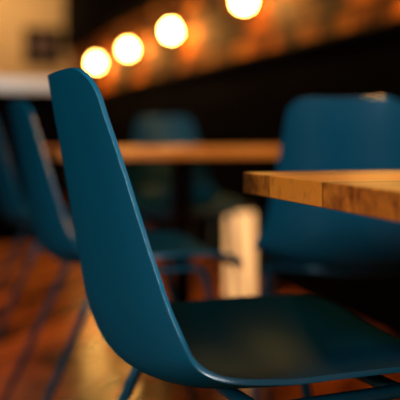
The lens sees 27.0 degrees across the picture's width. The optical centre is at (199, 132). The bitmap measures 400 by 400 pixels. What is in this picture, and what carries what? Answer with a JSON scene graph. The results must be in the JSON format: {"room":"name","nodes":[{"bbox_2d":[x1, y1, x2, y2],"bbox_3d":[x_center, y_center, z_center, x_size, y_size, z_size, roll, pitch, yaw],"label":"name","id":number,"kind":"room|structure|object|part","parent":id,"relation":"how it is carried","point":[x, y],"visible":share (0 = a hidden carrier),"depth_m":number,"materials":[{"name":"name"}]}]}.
{"room":"cafe","nodes":[
{"label":"cafe","id":0,"kind":"room"},
{"bbox_2d":[0,0,71,78],"bbox_3d":[-4.159,-0.730,9.742,5.310,3.000,0.100,0,0,-18],"label":"wall","id":1,"kind":"structure","parent":0,"point":[15,15],"depth_m":10.33,"materials":[{"name":"beige paint"}]},
{"bbox_2d":[24,27,60,64],"bbox_3d":[-1.960,-1.083,10.388,0.460,0.460,0.030,0,0,-18],"label":"framed picture","id":2,"kind":"object","parent":1,"relation":"attached to","point":[42,46],"visible":1,"depth_m":10.38},
{"bbox_3d":[-2.131,-1.083,10.332,0.100,0.260,0.030,0,0,-18],"label":"frame","id":3,"kind":"part","parent":2,"relation":"part of","materials":[{"name":"brown wood"}]},
{"bbox_2d":[32,35,52,56],"bbox_3d":[-1.962,-1.083,10.395,0.260,0.260,0.014,0,0,-18],"label":"print","id":4,"kind":"object","parent":2,"relation":"on","point":[42,45],"depth_m":10.39},
{"bbox_3d":[-1.960,-1.263,10.388,0.460,0.100,0.030,0,0,-18],"label":"frame","id":5,"kind":"part","parent":2,"relation":"part of","materials":[{"name":"brown wood"}]},
{"bbox_3d":[-1.960,-0.903,10.388,0.460,0.100,0.030,0,0,-18],"label":"frame","id":6,"kind":"part","parent":2,"relation":"part of","materials":[{"name":"brown wood"}]},
{"bbox_3d":[-1.789,-1.083,10.443,0.100,0.260,0.030,0,0,-18],"label":"frame","id":7,"kind":"part","parent":2,"relation":"part of","materials":[{"name":"brown wood"}]},
{"bbox_2d":[64,0,160,50],"bbox_3d":[0.420,-1.630,4.079,0.100,1.200,13.500,0,0,-18],"label":"soffit","id":8,"kind":"structure","parent":0,"point":[84,20],"depth_m":8.64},
{"bbox_2d":[0,200,399,399],"bbox_3d":[-2.058,0.795,3.274,5.310,0.050,13.500,0,0,-18],"label":"floor","id":9,"kind":"structure","parent":0,"point":[93,370],"depth_m":2.99,"materials":[{"name":"brown wood"}]},
{"bbox_2d":[0,78,68,243],"bbox_3d":[-2.988,0.200,5.443,4.280,1.140,0.701,0,0,-18],"label":"counter","id":10,"kind":"object","parent":9,"relation":"on","point":[35,92],"depth_m":5.75,"materials":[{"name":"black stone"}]},
{"bbox_2d":[0,78,49,91],"bbox_3d":[-2.988,-0.328,5.443,4.280,0.085,0.700,0,0,-18],"label":"countertop","id":11,"kind":"structure","parent":10,"relation":"on","point":[6,84],"depth_m":5.66,"materials":[{"name":"white stone"}]},
{"bbox_2d":[0,134,146,333],"bbox_3d":[-0.498,0.345,2.908,0.577,0.849,0.469,0,0,-18],"label":"dining chair","id":12,"kind":"object","parent":9,"relation":"on","point":[12,207],"visible":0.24,"depth_m":2.71,"materials":[{"name":"teal plastic"}]},
{"bbox_3d":[-0.498,0.534,2.908,0.567,0.455,0.462,0,0,-18],"label":"leg frame","id":13,"kind":"part","parent":12,"relation":"part of","materials":[{"name":"teal metal"}]},
{"bbox_2d":[1,99,243,399],"bbox_3d":[-0.213,0.345,2.088,0.577,0.849,0.469,0,0,-18],"label":"dining chair","id":14,"kind":"object","parent":9,"relation":"on","point":[52,232],"visible":0.83,"depth_m":1.94,"materials":[{"name":"teal plastic"}]},
{"bbox_3d":[-0.213,0.534,2.088,0.567,0.455,0.462,0,0,-18],"label":"leg frame","id":15,"kind":"part","parent":14,"relation":"part of","materials":[{"name":"teal metal"}]},
{"bbox_2d":[44,146,280,301],"bbox_3d":[-0.066,0.412,3.088,1.000,0.715,0.660,0,0,-18],"label":"dining table","id":16,"kind":"object","parent":9,"relation":"on","point":[181,158],"visible":0.44,"depth_m":3.05,"materials":[{"name":"wood"},{"name":"black iron"}]},
{"bbox_2d":[128,115,244,298],"bbox_3d":[-0.100,0.345,3.539,0.469,0.849,0.577,0,0,-15],"label":"dining chair","id":17,"kind":"object","parent":9,"relation":"on","point":[150,181],"visible":0.73,"depth_m":3.71,"materials":[{"name":"teal plastic"}]},
{"bbox_3d":[-0.100,0.534,3.538,0.462,0.455,0.567,0,0,-15],"label":"leg frame","id":18,"kind":"part","parent":17,"relation":"part of","materials":[{"name":"teal metal"}]},
{"bbox_2d":[48,67,399,399],"bbox_3d":[0.053,0.345,1.158,0.577,0.849,0.469,0,0,-18],"label":"dining chair","id":19,"kind":"object","parent":9,"relation":"on","point":[227,345],"visible":1,"depth_m":1.02,"materials":[{"name":"teal plastic"}]},
{"bbox_3d":[0.053,0.534,1.158,0.567,0.455,0.462,0,0,-18],"label":"leg frame","id":20,"kind":"part","parent":19,"relation":"part of","materials":[{"name":"teal metal"}]},
{"bbox_2d":[223,205,256,297],"bbox_3d":[0.180,0.550,3.750,0.130,0.440,0.130,0,0,-18],"label":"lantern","id":21,"kind":"object","parent":9,"relation":"on","point":[245,217],"visible":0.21,"depth_m":3.71,"materials":[{"name":"cream paper"}]},
{"bbox_3d":[0.110,0.550,3.786,0.008,0.400,0.008,0,0,-18],"label":"post","id":22,"kind":"part","parent":21,"relation":"part of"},
{"bbox_3d":[0.144,0.550,3.679,0.008,0.400,0.008,0,0,-18],"label":"post","id":23,"kind":"part","parent":21,"relation":"part of","materials":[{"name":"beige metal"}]},
{"bbox_3d":[0.251,0.550,3.714,0.008,0.400,0.008,0,0,-18],"label":"post","id":24,"kind":"part","parent":21,"relation":"part of","materials":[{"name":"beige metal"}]},
{"bbox_2d":[243,170,399,221],"bbox_3d":[0.590,0.412,0.753,0.750,0.715,1.120,0,0,-18],"label":"dining table","id":25,"kind":"object","parent":9,"relation":"on","point":[371,193],"visible":1,"depth_m":0.96,"materials":[{"name":"wood"},{"name":"black iron"}]},
{"bbox_2d":[251,97,399,399],"bbox_3d":[0.363,0.345,2.061,0.469,0.849,0.577,0,0,10],"label":"dining chair","id":26,"kind":"object","parent":9,"relation":"on","point":[320,133],"visible":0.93,"depth_m":1.86,"materials":[{"name":"teal plastic"}]},
{"bbox_3d":[0.363,0.534,2.061,0.462,0.455,0.567,0,0,10],"label":"leg frame","id":27,"kind":"part","parent":26,"relation":"part of","materials":[{"name":"teal metal"}]},
{"bbox_2d":[72,0,399,91],"bbox_3d":[0.515,-0.730,4.110,0.106,3.000,13.500,0,0,-18],"label":"wall","id":28,"kind":"structure","parent":0,"point":[216,31],"depth_m":5.29,"materials":[{"name":"brick"}]},
{"bbox_2d":[91,44,109,67],"bbox_3d":[-0.999,-0.771,8.316,0.180,0.247,0.100,0,0,-18],"label":"wall lamp","id":29,"kind":"object","parent":28,"relation":"attached to","point":[95,62],"visible":1,"depth_m":8.28,"materials":[{"name":"white glass"}]},
{"bbox_3d":[-1.037,-0.712,8.304,0.100,0.127,0.100,0,0,-18],"label":"bulb","id":30,"kind":"part","parent":29,"relation":"part of","materials":[{"name":"white glass"}]},
{"bbox_2d":[122,26,144,54],"bbox_3d":[-0.564,-0.771,6.979,0.180,0.247,0.100,0,0,-18],"label":"wall lamp","id":31,"kind":"object","parent":28,"relation":"attached to","point":[127,49],"visible":1,"depth_m":6.95,"materials":[{"name":"white glass"}]},
{"bbox_2d":[125,37,130,42],"bbox_3d":[-0.602,-0.775,6.966,0.044,0.060,0.044,0,0,-18],"label":"socket","id":32,"kind":"object","parent":31,"relation":"attached to","point":[127,40],"depth_m":6.95,"materials":[{"name":"metal"}]},
{"bbox_3d":[-0.602,-0.712,6.966,0.100,0.127,0.100,0,0,-18],"label":"bulb","id":33,"kind":"part","parent":31,"relation":"part of","materials":[{"name":"white glass"}]},
{"bbox_2d":[164,4,190,38],"bbox_3d":[-0.161,-0.771,5.739,0.180,0.247,0.100,0,0,-18],"label":"wall lamp","id":34,"kind":"object","parent":28,"relation":"attached to","point":[170,31],"visible":1,"depth_m":5.71,"materials":[{"name":"glowing glass"},{"name":"aged brass"}]},
{"bbox_2d":[168,16,173,22],"bbox_3d":[-0.199,-0.775,5.727,0.044,0.060,0.044,0,0,-18],"label":"socket","id":35,"kind":"object","parent":34,"relation":"attached to","point":[170,19],"depth_m":5.71,"materials":[{"name":"metal"}]},
{"bbox_3d":[-0.199,-0.712,5.727,0.100,0.127,0.100,0,0,-18],"label":"bulb","id":36,"kind":"part","parent":34,"relation":"part of","materials":[{"name":"white glass"}]},
{"bbox_3d":[-0.141,-0.819,5.746,0.137,0.067,0.014,0,0,-18],"label":"arm","id":37,"kind":"part","parent":34,"relation":"part of","materials":[{"name":"gold metal"}]},
{"bbox_2d":[235,0,252,9],"bbox_3d":[0.270,-0.771,4.410,0.180,0.247,0.100,0,0,-18],"label":"wall lamp","id":38,"kind":"object","parent":28,"relation":"attached to","point":[240,4],"visible":1,"depth_m":4.37,"materials":[{"name":"white glass"}]},
{"bbox_2d":[101,20,399,94],"bbox_3d":[0.444,-0.405,4.087,0.058,0.030,13.500,0,0,-18],"label":"trim","id":39,"kind":"structure","parent":28,"relation":"attached to","point":[395,25],"depth_m":4.11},
{"bbox_2d":[102,29,399,337],"bbox_3d":[0.453,0.190,4.090,0.030,1.160,13.500,0,0,-18],"label":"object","id":40,"kind":"structure","parent":28,"relation":"attached to","point":[246,104],"depth_m":4.35,"materials":[{"name":"black"}]}
]}

